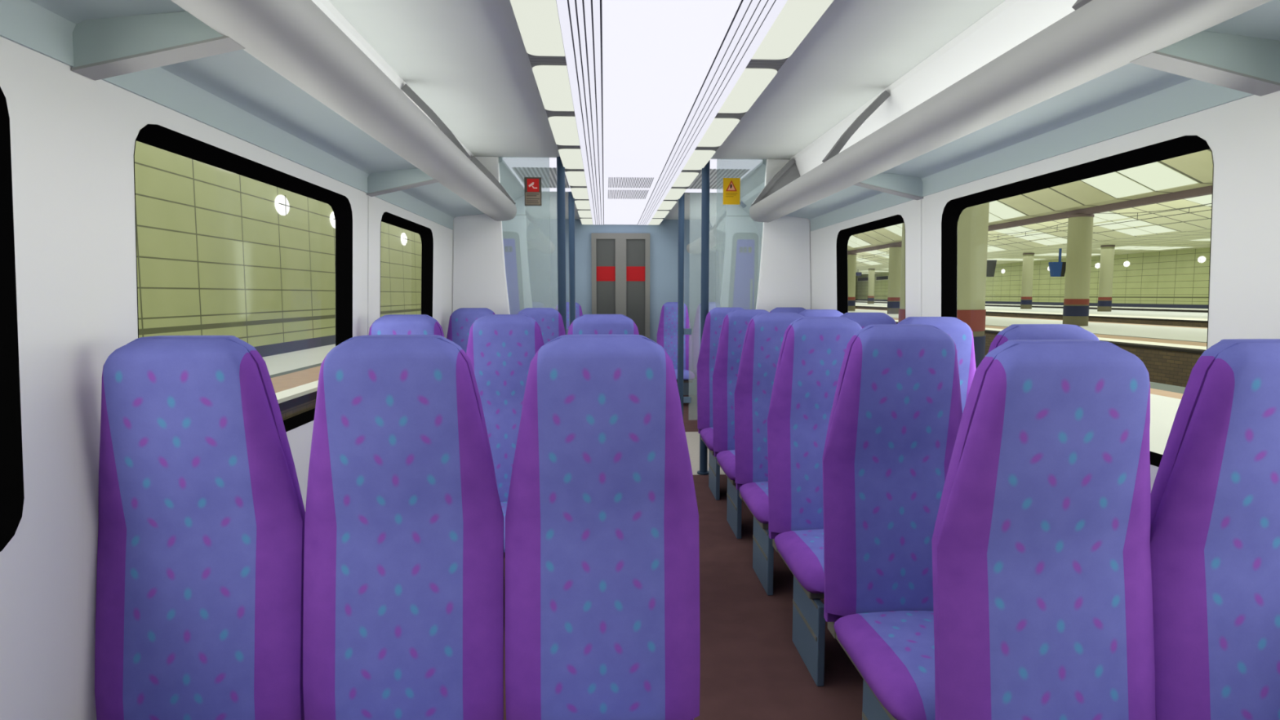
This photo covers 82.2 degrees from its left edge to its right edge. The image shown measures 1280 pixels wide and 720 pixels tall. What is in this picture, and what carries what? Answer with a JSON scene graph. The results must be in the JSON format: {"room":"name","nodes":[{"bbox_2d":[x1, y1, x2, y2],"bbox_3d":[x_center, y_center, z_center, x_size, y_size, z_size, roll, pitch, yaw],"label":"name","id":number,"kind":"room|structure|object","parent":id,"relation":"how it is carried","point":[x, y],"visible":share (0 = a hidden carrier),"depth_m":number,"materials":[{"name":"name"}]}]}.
{"room":"train carriage interior","nodes":[
{"label":"train carriage interior","id":0,"kind":"room"},
{"bbox_2d":[0,35,453,719],"bbox_3d":[-1.385,-0.194,3.715,0.141,2.530,12.760,0,5,-3],"label":"wall","id":1,"kind":"structure","parent":0,"point":[73,135],"depth_m":1.59,"materials":[{"name":"white"}]},
{"bbox_2d":[0,86,24,551],"bbox_3d":[-1.222,-0.025,0.666,0.109,0.992,1.607,0,5,-3],"label":"window","id":2,"kind":"structure","parent":1,"relation":"in","point":[11,473],"depth_m":1.44,"materials":[{"name":"black rubber"}]},
{"bbox_2d":[133,124,352,431],"bbox_3d":[-1.314,-0.195,2.579,0.109,0.992,1.608,0,5,-3],"label":"window","id":3,"kind":"structure","parent":1,"relation":"in","point":[156,135],"depth_m":2.79,"materials":[{"name":"black rubber"}]},
{"bbox_2d":[0,0,516,229],"bbox_3d":[-0.964,-0.879,1.391,0.482,0.553,8.196,0,5,-3],"label":"luggage rack","id":4,"kind":"object","parent":1,"relation":"attached to","point":[295,81],"visible":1,"depth_m":1.99,"materials":[{"name":"grey"}]},
{"bbox_2d":[367,195,370,335],"bbox_3d":[-1.339,0.140,3.616,0.070,1.863,0.024,0,5,-3],"label":"trim","id":5,"kind":"structure","parent":1,"relation":"attached to","point":[369,197],"depth_m":3.56,"materials":[{"name":"white"}]},
{"bbox_2d":[380,211,433,317],"bbox_3d":[-1.399,-0.350,4.339,0.109,0.992,1.210,0,5,-3],"label":"window","id":6,"kind":"structure","parent":1,"relation":"in","point":[425,233],"depth_m":4.88,"materials":[{"name":"black rubber"}]},
{"bbox_2d":[498,157,524,201],"bbox_3d":[-1.262,-1.368,6.381,0.375,0.459,1.738,0,5,-3],"label":"trim","id":7,"kind":"structure","parent":1,"relation":"attached to","point":[508,180],"depth_m":6.34,"materials":[{"name":"grey"}]},
{"bbox_2d":[525,210,555,253],"bbox_3d":[-1.308,-1.512,8.535,0.482,0.553,2.456,0,5,-3],"label":"glass panel","id":8,"kind":"object","parent":1,"relation":"attached to","point":[536,239],"visible":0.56,"depth_m":7.99,"materials":[{"name":"grey"}]},
{"bbox_2d":[452,155,510,314],"bbox_3d":[-1.192,-0.319,5.583,0.547,2.409,0.040,0,5,-3],"label":"wall","id":9,"kind":"structure","parent":0,"point":[479,274],"depth_m":5.52,"materials":[{"name":"white"}]},
{"bbox_2d":[502,157,571,191],"bbox_3d":[-0.847,-1.591,6.381,0.455,0.015,1.738,0,5,-3],"label":"trim","id":10,"kind":"structure","parent":9,"relation":"attached to","point":[545,168],"depth_m":5.98,"materials":[{"name":"grey"}]},
{"bbox_2d":[511,167,569,187],"bbox_3d":[-0.847,-1.589,6.422,0.410,0.004,1.100,0,5,-3],"label":"air vent","id":11,"kind":"object","parent":9,"relation":"attached to","point":[548,175],"depth_m":6.23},
{"bbox_3d":[-0.841,-0.370,5.594,0.428,2.309,0.022,0,5,-3],"label":"glass screen","id":12,"kind":"object","parent":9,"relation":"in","visible":0},
{"bbox_2d":[524,177,541,205],"bbox_3d":[-0.804,-1.265,5.508,0.126,0.210,0.006,0,5,-3],"label":"notice","id":13,"kind":"object","parent":12,"relation":"attached to","point":[532,185],"visible":1,"depth_m":5.51,"materials":[{"name":"red"}]},
{"bbox_2d":[502,195,532,308],"bbox_3d":[-1.278,-0.476,7.354,0.547,2.409,0.040,0,5,-3],"label":"wall","id":14,"kind":"structure","parent":0,"point":[517,224],"depth_m":7.27,"materials":[{"name":"grey"}]},
{"bbox_2d":[502,231,524,314],"bbox_3d":[-1.275,-0.263,7.337,0.370,2.022,0.029,0,5,-3],"label":"panel","id":15,"kind":"object","parent":14,"relation":"attached to","point":[511,241],"visible":0.28,"depth_m":7.28,"materials":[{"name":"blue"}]},
{"bbox_2d":[526,218,719,395],"bbox_3d":[-0.266,-0.765,10.161,2.860,2.530,0.060,0,5,-3],"label":"wall","id":16,"kind":"structure","parent":0,"point":[664,237],"depth_m":10.09,"materials":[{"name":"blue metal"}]},
{"bbox_2d":[591,232,649,338],"bbox_3d":[-0.264,-0.616,10.119,0.800,2.240,0.050,0,5,-3],"label":"door","id":17,"kind":"structure","parent":16,"relation":"in","point":[620,262],"depth_m":10.06,"materials":[{"name":"grey"}]},
{"bbox_2d":[328,0,1004,219],"bbox_3d":[0.041,-1.385,3.678,2.380,0.050,12.760,0,5,-3],"label":"ceiling","id":18,"kind":"structure","parent":0,"point":[468,61],"depth_m":3.31,"materials":[{"name":"plastic"}]},
{"bbox_2d":[510,0,833,225],"bbox_3d":[0.041,-1.322,3.684,1.054,0.075,12.740,0,5,-3],"label":"ceiling light","id":19,"kind":"object","parent":18,"relation":"attached to","point":[638,96],"visible":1,"depth_m":3.25,"materials":[{"name":"grey"}]},
{"bbox_2d":[510,0,564,56],"bbox_3d":[-0.358,-1.190,2.573,0.149,0.005,0.749,0,5,-3],"label":"diffuser","id":20,"kind":"object","parent":19,"relation":"attached to","point":[540,23],"depth_m":2.61,"materials":[{"name":"grey"}]},
{"bbox_2d":[532,65,573,111],"bbox_3d":[-0.401,-1.268,3.454,0.149,0.005,0.749,0,5,-3],"label":"diffuser","id":21,"kind":"object","parent":19,"relation":"attached to","point":[555,83],"depth_m":3.37,"materials":[{"name":"grey"}]},
{"bbox_2d":[547,116,579,145],"bbox_3d":[-0.443,-1.347,4.334,0.149,0.005,0.749,0,5,-3],"label":"diffuser","id":22,"kind":"object","parent":19,"relation":"attached to","point":[565,130],"depth_m":4.27,"materials":[{"name":"grey"}]},
{"bbox_2d":[558,148,583,168],"bbox_3d":[-0.485,-1.425,5.215,0.149,0.005,0.749,0,5,-3],"label":"diffuser","id":23,"kind":"object","parent":19,"relation":"attached to","point":[571,158],"depth_m":5.14,"materials":[{"name":"grey"}]},
{"bbox_2d":[565,171,586,186],"bbox_3d":[-0.528,-1.502,6.096,0.149,0.005,0.749,0,5,-3],"label":"diffuser","id":24,"kind":"object","parent":19,"relation":"attached to","point":[574,178],"depth_m":6.03,"materials":[{"name":"grey"}]},
{"bbox_2d":[570,187,588,199],"bbox_3d":[-0.570,-1.581,6.976,0.149,0.005,0.749,0,5,-3],"label":"diffuser","id":25,"kind":"object","parent":19,"relation":"attached to","point":[577,193],"depth_m":6.90,"materials":[{"name":"grey"}]},
{"bbox_2d":[574,200,590,209],"bbox_3d":[-0.613,-1.659,7.856,0.149,0.005,0.749,0,5,-3],"label":"diffuser","id":26,"kind":"object","parent":19,"relation":"attached to","point":[581,205],"depth_m":7.85,"materials":[{"name":"grey"}]},
{"bbox_2d":[577,210,591,217],"bbox_3d":[-0.655,-1.737,8.737,0.149,0.005,0.749,0,5,-3],"label":"diffuser","id":27,"kind":"object","parent":19,"relation":"attached to","point":[583,214],"depth_m":8.72,"materials":[{"name":"grey"}]},
{"bbox_2d":[608,189,648,199],"bbox_3d":[-0.120,-1.581,7.010,0.368,0.004,0.600,0,5,-3],"label":"vent grille","id":28,"kind":"object","parent":19,"relation":"attached to","point":[612,193],"depth_m":6.99,"materials":[{"name":"grey"}]},
{"bbox_2d":[608,177,653,187],"bbox_3d":[-0.084,-1.516,6.274,0.368,0.004,0.560,0,5,-3],"label":"vent grille","id":29,"kind":"object","parent":19,"relation":"attached to","point":[613,182],"depth_m":6.27,"materials":[{"name":"grey"}]},
{"bbox_2d":[648,218,662,225],"bbox_3d":[0.206,-1.819,9.666,0.149,0.005,0.760,0,5,-3],"label":"diffuser","id":30,"kind":"object","parent":19,"relation":"attached to","point":[651,221],"depth_m":9.59,"materials":[{"name":"grey"}]},
{"bbox_2d":[653,210,669,217],"bbox_3d":[0.249,-1.740,8.780,0.149,0.005,0.749,0,5,-3],"label":"diffuser","id":31,"kind":"object","parent":19,"relation":"attached to","point":[656,214],"depth_m":8.72,"materials":[{"name":"grey"}]},
{"bbox_2d":[657,200,676,209],"bbox_3d":[0.291,-1.663,7.900,0.149,0.005,0.749,0,5,-3],"label":"diffuser","id":32,"kind":"object","parent":19,"relation":"attached to","point":[663,205],"depth_m":7.84,"materials":[{"name":"grey"}]},
{"bbox_2d":[663,188,686,199],"bbox_3d":[0.334,-1.584,7.019,0.149,0.005,0.749,0,5,-3],"label":"diffuser","id":33,"kind":"object","parent":19,"relation":"attached to","point":[670,193],"depth_m":6.96,"materials":[{"name":"grey"}]},
{"bbox_2d":[671,172,698,186],"bbox_3d":[0.376,-1.506,6.139,0.149,0.005,0.749,0,5,-3],"label":"diffuser","id":34,"kind":"object","parent":19,"relation":"attached to","point":[681,179],"depth_m":6.08,"materials":[{"name":"grey"}]},
{"bbox_2d":[682,150,715,169],"bbox_3d":[0.418,-1.428,5.258,0.149,0.005,0.749,0,5,-3],"label":"diffuser","id":35,"kind":"object","parent":19,"relation":"attached to","point":[695,159],"depth_m":5.20,"materials":[{"name":"grey"}]},
{"bbox_2d":[697,118,739,146],"bbox_3d":[0.461,-1.350,4.378,0.149,0.005,0.749,0,5,-3],"label":"diffuser","id":36,"kind":"object","parent":19,"relation":"attached to","point":[716,131],"depth_m":4.31,"materials":[{"name":"grey"}]},
{"bbox_2d":[718,68,777,113],"bbox_3d":[0.503,-1.272,3.497,0.149,0.005,0.749,0,5,-3],"label":"diffuser","id":37,"kind":"object","parent":19,"relation":"attached to","point":[748,84],"depth_m":3.42,"materials":[{"name":"grey"}]},
{"bbox_2d":[751,0,833,59],"bbox_3d":[0.546,-1.194,2.617,0.149,0.005,0.749,0,5,-3],"label":"diffuser","id":38,"kind":"object","parent":19,"relation":"attached to","point":[793,20],"depth_m":2.64,"materials":[{"name":"grey"}]},
{"bbox_2d":[503,395,863,719],"bbox_3d":[0.041,1.109,3.900,3.000,0.101,12.760,0,5,-3],"label":"floor","id":39,"kind":"structure","parent":0,"point":[752,668],"depth_m":2.97,"materials":[{"name":"red carpet"}]},
{"bbox_2d":[94,335,305,719],"bbox_3d":[-1.007,0.619,1.461,0.461,1.306,0.674,0,5,-3],"label":"seat","id":40,"kind":"object","parent":39,"relation":"on","point":[199,607],"visible":1,"depth_m":1.65,"materials":[{"name":"fabric"}]},
{"bbox_2d":[302,334,503,719],"bbox_3d":[-0.541,0.618,1.483,0.461,1.306,0.674,0,5,-3],"label":"seat","id":41,"kind":"object","parent":39,"relation":"on","point":[403,613],"visible":1,"depth_m":1.67,"materials":[{"name":"fabric"}]},
{"bbox_2d":[368,314,444,337],"bbox_3d":[-1.094,0.458,3.280,0.461,1.306,0.674,0,5,-3],"label":"seat","id":42,"kind":"object","parent":39,"relation":"on","point":[390,324],"visible":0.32,"depth_m":3.40,"materials":[{"name":"fabric"}]},
{"bbox_2d":[446,307,495,353],"bbox_3d":[-1.180,0.300,5.061,0.461,1.306,0.674,0,5,-3],"label":"seat","id":43,"kind":"object","parent":39,"relation":"on","point":[460,322],"visible":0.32,"depth_m":5.19,"materials":[{"name":"fabric"}]},
{"bbox_2d":[466,314,543,557],"bbox_3d":[-0.629,0.456,3.302,0.461,1.306,0.674,0,5,-3],"label":"seat","id":44,"kind":"object","parent":39,"relation":"on","point":[501,348],"visible":0.41,"depth_m":3.46,"materials":[{"name":"fabric"}]},
{"bbox_2d":[500,501,507,551],"bbox_3d":[-0.624,0.730,3.237,0.444,0.113,0.497,0,5,-3],"label":"seat cushion","id":45,"kind":"object","parent":44,"relation":"on","point":[504,504],"depth_m":3.22,"materials":[{"name":"fabric"}]},
{"bbox_2d":[517,307,565,344],"bbox_3d":[-0.714,0.298,5.083,0.461,1.306,0.674,0,5,-3],"label":"seat","id":46,"kind":"object","parent":39,"relation":"on","point":[550,322],"visible":0.2,"depth_m":5.22,"materials":[{"name":"fabric"}]},
{"bbox_2d":[556,156,566,334],"bbox_3d":[-0.595,-0.312,5.612,0.100,2.428,0.100,0,5,-3],"label":"pole","id":47,"kind":"object","parent":39,"relation":"on","point":[561,212],"visible":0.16,"depth_m":5.54,"materials":[{"name":"blue metal"}]},
{"bbox_2d":[555,302,582,328],"bbox_3d":[-0.921,-0.083,9.381,0.461,1.306,0.674,0,5,-3],"label":"seat","id":48,"kind":"object","parent":39,"relation":"on","point":[578,308],"visible":0.19,"depth_m":9.52,"materials":[{"name":"fabric"}]},
{"bbox_2d":[568,191,575,325],"bbox_3d":[-0.681,-0.469,7.383,0.100,2.428,0.100,0,5,-3],"label":"pole","id":49,"kind":"object","parent":39,"relation":"on","point":[571,200],"visible":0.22,"depth_m":7.31,"materials":[{"name":"blue metal"}]},
{"bbox_2d":[505,334,700,719],"bbox_3d":[-0.076,0.616,1.505,0.461,1.306,0.674,0,5,-3],"label":"seat","id":50,"kind":"object","parent":39,"relation":"on","point":[602,543],"visible":1,"depth_m":1.69,"materials":[{"name":"fabric"}]},
{"bbox_2d":[567,314,639,334],"bbox_3d":[-0.164,0.454,3.324,0.461,1.306,0.674,0,5,-3],"label":"seat","id":51,"kind":"object","parent":39,"relation":"on","point":[585,324],"visible":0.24,"depth_m":3.44,"materials":[{"name":"fabric"}]},
{"bbox_2d":[657,302,695,382],"bbox_3d":[0.466,-0.088,9.447,0.461,1.306,0.674,0,5,-3],"label":"seat","id":52,"kind":"object","parent":39,"relation":"on","point":[667,333],"visible":0.6,"depth_m":9.63,"materials":[{"name":"fabric"}]},
{"bbox_2d":[674,368,695,380],"bbox_3d":[0.470,0.185,9.383,0.444,0.113,0.497,0,5,-3],"label":"seat cushion","id":53,"kind":"object","parent":52,"relation":"on","point":[688,375],"depth_m":9.18,"materials":[{"name":"fabric"}]},
{"bbox_2d":[677,192,684,417],"bbox_3d":[0.414,-0.473,7.436,0.100,2.428,0.100,0,5,-3],"label":"pole","id":54,"kind":"object","parent":39,"relation":"on","point":[681,201],"visible":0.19,"depth_m":7.40,"materials":[{"name":"blue metal"}]},
{"bbox_2d":[697,160,710,475],"bbox_3d":[0.499,-0.316,5.665,0.100,2.428,0.100,0,5,-3],"label":"pole","id":55,"kind":"object","parent":39,"relation":"on","point":[703,470],"visible":0.67,"depth_m":5.60,"materials":[{"name":"blue metal"}]},
{"bbox_2d":[692,302,719,379],"bbox_3d":[0.931,-0.090,9.470,0.461,1.306,0.674,0,5,-3],"label":"seat","id":56,"kind":"object","parent":39,"relation":"on","point":[696,329],"visible":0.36,"depth_m":9.66,"materials":[{"name":"fabric"}]},
{"bbox_2d":[697,307,743,500],"bbox_3d":[0.671,0.281,5.281,0.461,1.306,0.674,0,5,-3],"label":"seat","id":57,"kind":"object","parent":39,"relation":"on","point":[714,318],"visible":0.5,"depth_m":5.45,"materials":[{"name":"fabric"}]},
{"bbox_2d":[699,426,713,450],"bbox_3d":[0.676,0.554,5.216,0.444,0.113,0.497,0,5,-3],"label":"seat cushion","id":58,"kind":"object","parent":57,"relation":"on","point":[707,433],"depth_m":5.16,"materials":[{"name":"fabric"}]},
{"bbox_2d":[712,309,768,538],"bbox_3d":[0.710,0.351,4.485,0.461,1.306,0.674,0,5,-3],"label":"seat","id":59,"kind":"object","parent":39,"relation":"on","point":[735,324],"visible":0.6,"depth_m":4.65,"materials":[{"name":"fabric"}]},
{"bbox_2d":[715,449,735,479],"bbox_3d":[0.714,0.625,4.420,0.444,0.113,0.497,0,5,-3],"label":"seat cushion","id":60,"kind":"object","parent":59,"relation":"on","point":[726,459],"depth_m":4.36,"materials":[{"name":"fabric"}]},
{"bbox_2d":[733,312,804,595],"bbox_3d":[0.748,0.422,3.689,0.461,1.306,0.674,0,5,-3],"label":"seat","id":61,"kind":"object","parent":39,"relation":"on","point":[765,332],"visible":0.56,"depth_m":3.85,"materials":[{"name":"fabric"}]},
{"bbox_2d":[739,481,768,523],"bbox_3d":[0.752,0.695,3.624,0.444,0.113,0.497,0,5,-3],"label":"seat cushion","id":62,"kind":"object","parent":61,"relation":"on","point":[755,494],"depth_m":3.57,"materials":[{"name":"fabric"}]},
{"bbox_2d":[769,307,804,313],"bbox_3d":[1.132,0.279,5.303,0.461,1.306,0.674,0,5,-3],"label":"seat","id":63,"kind":"object","parent":39,"relation":"on","point":[797,310],"visible":0.16,"depth_m":5.43,"materials":[{"name":"fabric"}]},
{"bbox_2d":[767,316,862,686],"bbox_3d":[0.786,0.492,2.893,0.461,1.306,0.674,0,5,-3],"label":"seat","id":64,"kind":"object","parent":39,"relation":"on","point":[812,351],"visible":0.62,"depth_m":3.05,"materials":[{"name":"fabric"}]},
{"bbox_2d":[774,528,824,593],"bbox_3d":[0.791,0.766,2.828,0.444,0.113,0.497,0,5,-3],"label":"seat cushion","id":65,"kind":"object","parent":64,"relation":"on","point":[802,549],"depth_m":2.78,"materials":[{"name":"fabric"}]},
{"bbox_2d":[799,309,843,316],"bbox_3d":[1.170,0.349,4.507,0.461,1.306,0.674,0,5,-3],"label":"seat","id":66,"kind":"object","parent":39,"relation":"on","point":[806,313],"visible":0.15,"depth_m":4.64,"materials":[{"name":"fabric"}]},
{"bbox_2d":[840,312,896,328],"bbox_3d":[1.209,0.420,3.711,0.461,1.306,0.674,0,5,-3],"label":"seat","id":67,"kind":"object","parent":39,"relation":"on","point":[864,319],"visible":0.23,"depth_m":3.83,"materials":[{"name":"fabric"}]},
{"bbox_2d":[822,324,962,719],"bbox_3d":[0.825,0.563,2.097,0.461,1.306,0.674,0,5,-3],"label":"seat","id":68,"kind":"object","parent":39,"relation":"on","point":[895,415],"visible":0.74,"depth_m":2.27,"materials":[{"name":"fabric"}]},
{"bbox_2d":[833,610,935,719],"bbox_3d":[0.829,0.836,2.032,0.444,0.113,0.497,0,5,-3],"label":"seat cushion","id":69,"kind":"object","parent":68,"relation":"on","point":[893,651],"depth_m":1.99,"materials":[{"name":"fabric"}]},
{"bbox_2d":[897,316,976,412],"bbox_3d":[1.247,0.491,2.915,0.461,1.306,0.674,0,5,-3],"label":"seat","id":70,"kind":"object","parent":39,"relation":"on","point":[961,333],"visible":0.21,"depth_m":3.06,"materials":[{"name":"fabric"}]},
{"bbox_2d":[931,339,1155,719],"bbox_3d":[0.863,0.634,1.301,0.461,1.306,0.674,0,5,-3],"label":"seat","id":71,"kind":"object","parent":39,"relation":"on","point":[1042,593],"visible":1,"depth_m":1.49,"materials":[{"name":"fabric"}]},
{"bbox_2d":[988,324,1099,352],"bbox_3d":[1.285,0.561,2.119,0.461,1.306,0.674,0,5,-3],"label":"seat","id":72,"kind":"object","parent":39,"relation":"on","point":[1014,331],"visible":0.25,"depth_m":2.25,"materials":[{"name":"fabric"}]},
{"bbox_2d":[1150,338,1279,719],"bbox_3d":[1.324,0.632,1.323,0.461,1.306,0.674,0,5,-3],"label":"seat","id":73,"kind":"object","parent":39,"relation":"on","point":[1215,508],"visible":0.91,"depth_m":1.51,"materials":[{"name":"fabric"}]},
{"bbox_2d":[720,204,760,307],"bbox_3d":[1.011,-0.485,7.463,0.547,2.409,0.040,0,5,-3],"label":"wall","id":74,"kind":"structure","parent":0,"point":[734,224],"depth_m":7.37,"materials":[{"name":"grey"}]},
{"bbox_2d":[728,232,758,309],"bbox_3d":[1.012,-0.273,7.447,0.370,2.022,0.029,0,5,-3],"label":"panel","id":75,"kind":"object","parent":74,"relation":"attached to","point":[744,277],"visible":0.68,"depth_m":7.39,"materials":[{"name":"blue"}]},
{"bbox_2d":[755,159,810,312],"bbox_3d":[1.096,-0.328,5.692,0.547,2.409,0.040,0,5,-3],"label":"wall","id":76,"kind":"structure","parent":0,"point":[784,273],"depth_m":5.64,"materials":[{"name":"white"}]},
{"bbox_2d":[687,168,750,189],"bbox_3d":[0.661,-1.596,6.494,0.410,0.004,1.100,0,5,-3],"label":"air vent","id":77,"kind":"object","parent":76,"relation":"attached to","point":[717,175],"depth_m":6.31,"materials":[{"name":"metal"}]},
{"bbox_2d":[684,159,762,192],"bbox_3d":[0.666,-1.597,6.454,0.455,0.015,1.738,0,5,-3],"label":"trim","id":78,"kind":"structure","parent":76,"relation":"attached to","point":[720,169],"depth_m":6.09,"materials":[{"name":"grey"}]},
{"bbox_3d":[0.745,-0.377,5.670,0.428,2.309,0.022,0,5,-3],"label":"glass screen","id":79,"kind":"object","parent":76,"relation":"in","visible":0},
{"bbox_2d":[723,177,740,204],"bbox_3d":[0.697,-1.284,5.578,0.129,0.198,0.007,0,5,-3],"label":"notice","id":80,"kind":"object","parent":79,"relation":"attached to","point":[731,186],"visible":1,"depth_m":5.58,"materials":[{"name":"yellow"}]},
{"bbox_2d":[719,90,1279,490],"bbox_3d":[1.467,-0.206,3.852,0.141,2.530,12.760,0,5,-3],"label":"wall","id":81,"kind":"structure","parent":0,"point":[1242,135],"depth_m":1.90,"materials":[{"name":"white"}]},
{"bbox_2d":[686,205,726,258],"bbox_3d":[0.920,-1.521,8.642,0.482,0.553,2.456,0,5,-3],"label":"glass panel","id":82,"kind":"object","parent":81,"relation":"attached to","point":[717,233],"visible":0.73,"depth_m":8.64,"materials":[{"name":"grey"}]},
{"bbox_2d":[709,242,724,258],"bbox_3d":[0.998,-1.327,8.659,0.326,0.145,2.450,0,5,-3],"label":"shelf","id":83,"kind":"object","parent":82,"relation":"attached to","point":[720,247],"depth_m":8.64,"materials":[{"name":"grey"}]},
{"bbox_2d":[737,160,766,237],"bbox_3d":[1.081,-1.378,6.493,0.375,0.459,1.738,0,5,-3],"label":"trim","id":84,"kind":"structure","parent":81,"relation":"attached to","point":[752,184],"depth_m":6.44,"materials":[{"name":"grey"}]},
{"bbox_2d":[836,214,905,314],"bbox_3d":[1.420,-0.362,4.474,0.109,0.992,1.210,0,5,-3],"label":"window","id":85,"kind":"structure","parent":81,"relation":"in","point":[843,236],"depth_m":5.01,"materials":[{"name":"black rubber"}]},
{"bbox_2d":[919,200,921,316],"bbox_3d":[1.434,0.128,3.749,0.070,1.863,0.024,0,5,-3],"label":"trim","id":86,"kind":"structure","parent":81,"relation":"attached to","point":[920,201],"depth_m":3.69,"materials":[{"name":"white"}]},
{"bbox_2d":[749,0,1279,231],"bbox_3d":[1.264,-0.888,1.498,0.482,0.553,8.196,0,5,-3],"label":"luggage rack","id":87,"kind":"object","parent":81,"relation":"attached to","point":[1028,82],"visible":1,"depth_m":2.33,"materials":[{"name":"grey"}]},
{"bbox_2d":[941,135,1213,466],"bbox_3d":[1.505,-0.206,2.714,0.109,0.992,1.608,0,5,-3],"label":"window","id":88,"kind":"structure","parent":81,"relation":"in","point":[1185,144],"depth_m":2.70,"materials":[{"name":"black rubber"}]},
{"label":"outside","id":89,"kind":"structure","parent":0,"visible":0},
{"bbox_2d":[855,300,1208,327],"bbox_3d":[34.888,-6.172,90.586,18.600,1.500,202.000,0,5,-3],"label":"platform","id":90,"kind":"object","parent":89,"point":[1180,317],"visible":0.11,"depth_m":52.76,"materials":[{"name":"white"}]},
{"bbox_2d":[867,268,875,303],"bbox_3d":[34.211,-10.905,108.527,0.960,5.160,0.960,0,5,-3],"label":"column","id":91,"kind":"structure","parent":90,"relation":"on","point":[871,271],"depth_m":108.18,"materials":[{"name":"yellow stone"}]},
{"bbox_2d":[1020,253,1034,309],"bbox_3d":[36.143,-7.351,68.430,0.960,5.160,0.960,0,5,-3],"label":"column","id":92,"kind":"structure","parent":90,"relation":"on","point":[1028,258],"depth_m":68.09,"materials":[{"name":"yellow stone"}]},
{"bbox_2d":[1097,244,1115,311],"bbox_3d":[36.661,-6.398,57.685,0.960,5.160,0.960,0,5,-3],"label":"column","id":93,"kind":"structure","parent":90,"relation":"on","point":[1107,251],"depth_m":57.37,"materials":[{"name":"yellow stone"}]},
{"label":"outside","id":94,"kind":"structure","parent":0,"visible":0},
{"bbox_2d":[262,343,335,420],"bbox_3d":[-10.954,-5.764,88.413,3.810,1.070,202.000,0,5,-3],"label":"platform","id":95,"kind":"object","parent":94,"point":[294,375],"depth_m":13.78,"materials":[{"name":"white"}]},
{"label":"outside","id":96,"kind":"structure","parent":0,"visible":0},
{"bbox_2d":[848,308,1207,386],"bbox_3d":[14.637,-5.987,89.626,10.150,1.300,202.000,0,5,-3],"label":"platform","id":97,"kind":"object","parent":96,"point":[1169,354],"depth_m":21.27,"materials":[{"name":"white"}]},
{"bbox_2d":[847,253,856,311],"bbox_3d":[17.134,-6.330,59.865,0.960,4.640,0.960,0,5,-3],"label":"column","id":98,"kind":"structure","parent":97,"relation":"on","point":[851,258],"depth_m":59.45,"materials":[{"name":"yellow stone"}]},
{"bbox_2d":[887,245,902,314],"bbox_3d":[17.585,-5.501,50.513,0.960,4.640,0.960,0,5,-3],"label":"column","id":99,"kind":"structure","parent":97,"relation":"on","point":[895,251],"depth_m":50.16,"materials":[{"name":"yellow stone"}]},
{"bbox_2d":[1062,213,1094,326],"bbox_3d":[18.524,-3.773,31.012,0.960,4.640,0.960,0,5,-3],"label":"column","id":100,"kind":"structure","parent":97,"relation":"on","point":[1080,226],"depth_m":30.68,"materials":[{"name":"yellow stone"}]},
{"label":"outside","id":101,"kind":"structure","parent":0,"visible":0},
{"bbox_2d":[1149,381,1185,454],"bbox_3d":[0.803,-5.928,88.965,6.250,1.300,202.000,0,5,-3],"label":"platform","id":102,"kind":"object","parent":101,"point":[1165,399],"depth_m":8.25,"materials":[{"name":"white"}]},
{"bbox_2d":[897,202,989,368],"bbox_3d":[3.478,-2.591,8.280,0.960,6.300,0.960,0,5,-3],"label":"column","id":103,"kind":"structure","parent":102,"relation":"on","point":[973,221],"depth_m":8.01,"materials":[{"name":"yellow stone"}]},
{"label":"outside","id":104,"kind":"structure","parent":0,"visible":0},
{"bbox_2d":[847,149,1213,275],"bbox_3d":[15.636,-12.421,89.104,57.350,1.890,202.000,0,5,-3],"label":"ceiling","id":105,"kind":"structure","parent":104,"point":[1194,170],"depth_m":43.97,"materials":[{"name":"grey"}]},
{"bbox_2d":[986,260,996,276],"bbox_3d":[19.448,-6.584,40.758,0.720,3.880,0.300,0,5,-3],"label":"screen","id":106,"kind":"object","parent":105,"relation":"hanging from","point":[991,264],"visible":0.32,"depth_m":40.77,"materials":[{"name":"black"}]},
{"bbox_2d":[847,185,1212,253],"bbox_3d":[15.711,-11.375,89.201,0.300,0.250,202.000,0,5,-3],"label":"ceiling beam","id":107,"kind":"structure","parent":105,"relation":"attached to","point":[1207,190],"depth_m":29.30,"materials":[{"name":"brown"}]},
{"bbox_2d":[858,203,1211,259],"bbox_3d":[22.850,-10.815,76.027,0.028,0.728,161.002,0,5,-3],"label":"overhead wire","id":108,"kind":"object","parent":105,"relation":"hanging from","point":[1208,203],"visible":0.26,"depth_m":38.16,"materials":[{"name":"grey"}]},
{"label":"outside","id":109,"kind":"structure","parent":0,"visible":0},
{"bbox_2d":[1048,248,1066,276],"bbox_3d":[19.149,-4.463,33.594,0.720,1.280,0.300,0,5,-3],"label":"screen","id":110,"kind":"object","parent":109,"point":[1056,268],"visible":0.98,"depth_m":33.51,"materials":[{"name":"blue"}]},
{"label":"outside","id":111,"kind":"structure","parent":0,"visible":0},
{"bbox_2d":[134,141,421,357],"bbox_3d":[-12.857,-9.541,87.987,0.300,6.530,202.000,0,5,-3],"label":"wall","id":112,"kind":"structure","parent":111,"point":[216,255],"depth_m":17.00,"materials":[{"name":"tile"}]},
{"bbox_2d":[274,195,292,215],"bbox_3d":[-9.362,-4.050,19.191,0.185,0.530,0.800,0,5,-3],"label":"wall lamp","id":113,"kind":"object","parent":112,"relation":"attached to","point":[282,204],"visible":1,"depth_m":19.05,"materials":[{"name":"grey"}]},
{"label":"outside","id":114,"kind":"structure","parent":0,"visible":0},
{"bbox_2d":[855,247,1209,308],"bbox_3d":[44.278,-9.698,90.726,0.400,5.500,202.000,0,5,-3],"label":"wall","id":115,"kind":"structure","parent":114,"point":[1176,278],"depth_m":67.61,"materials":[{"name":"tile"}]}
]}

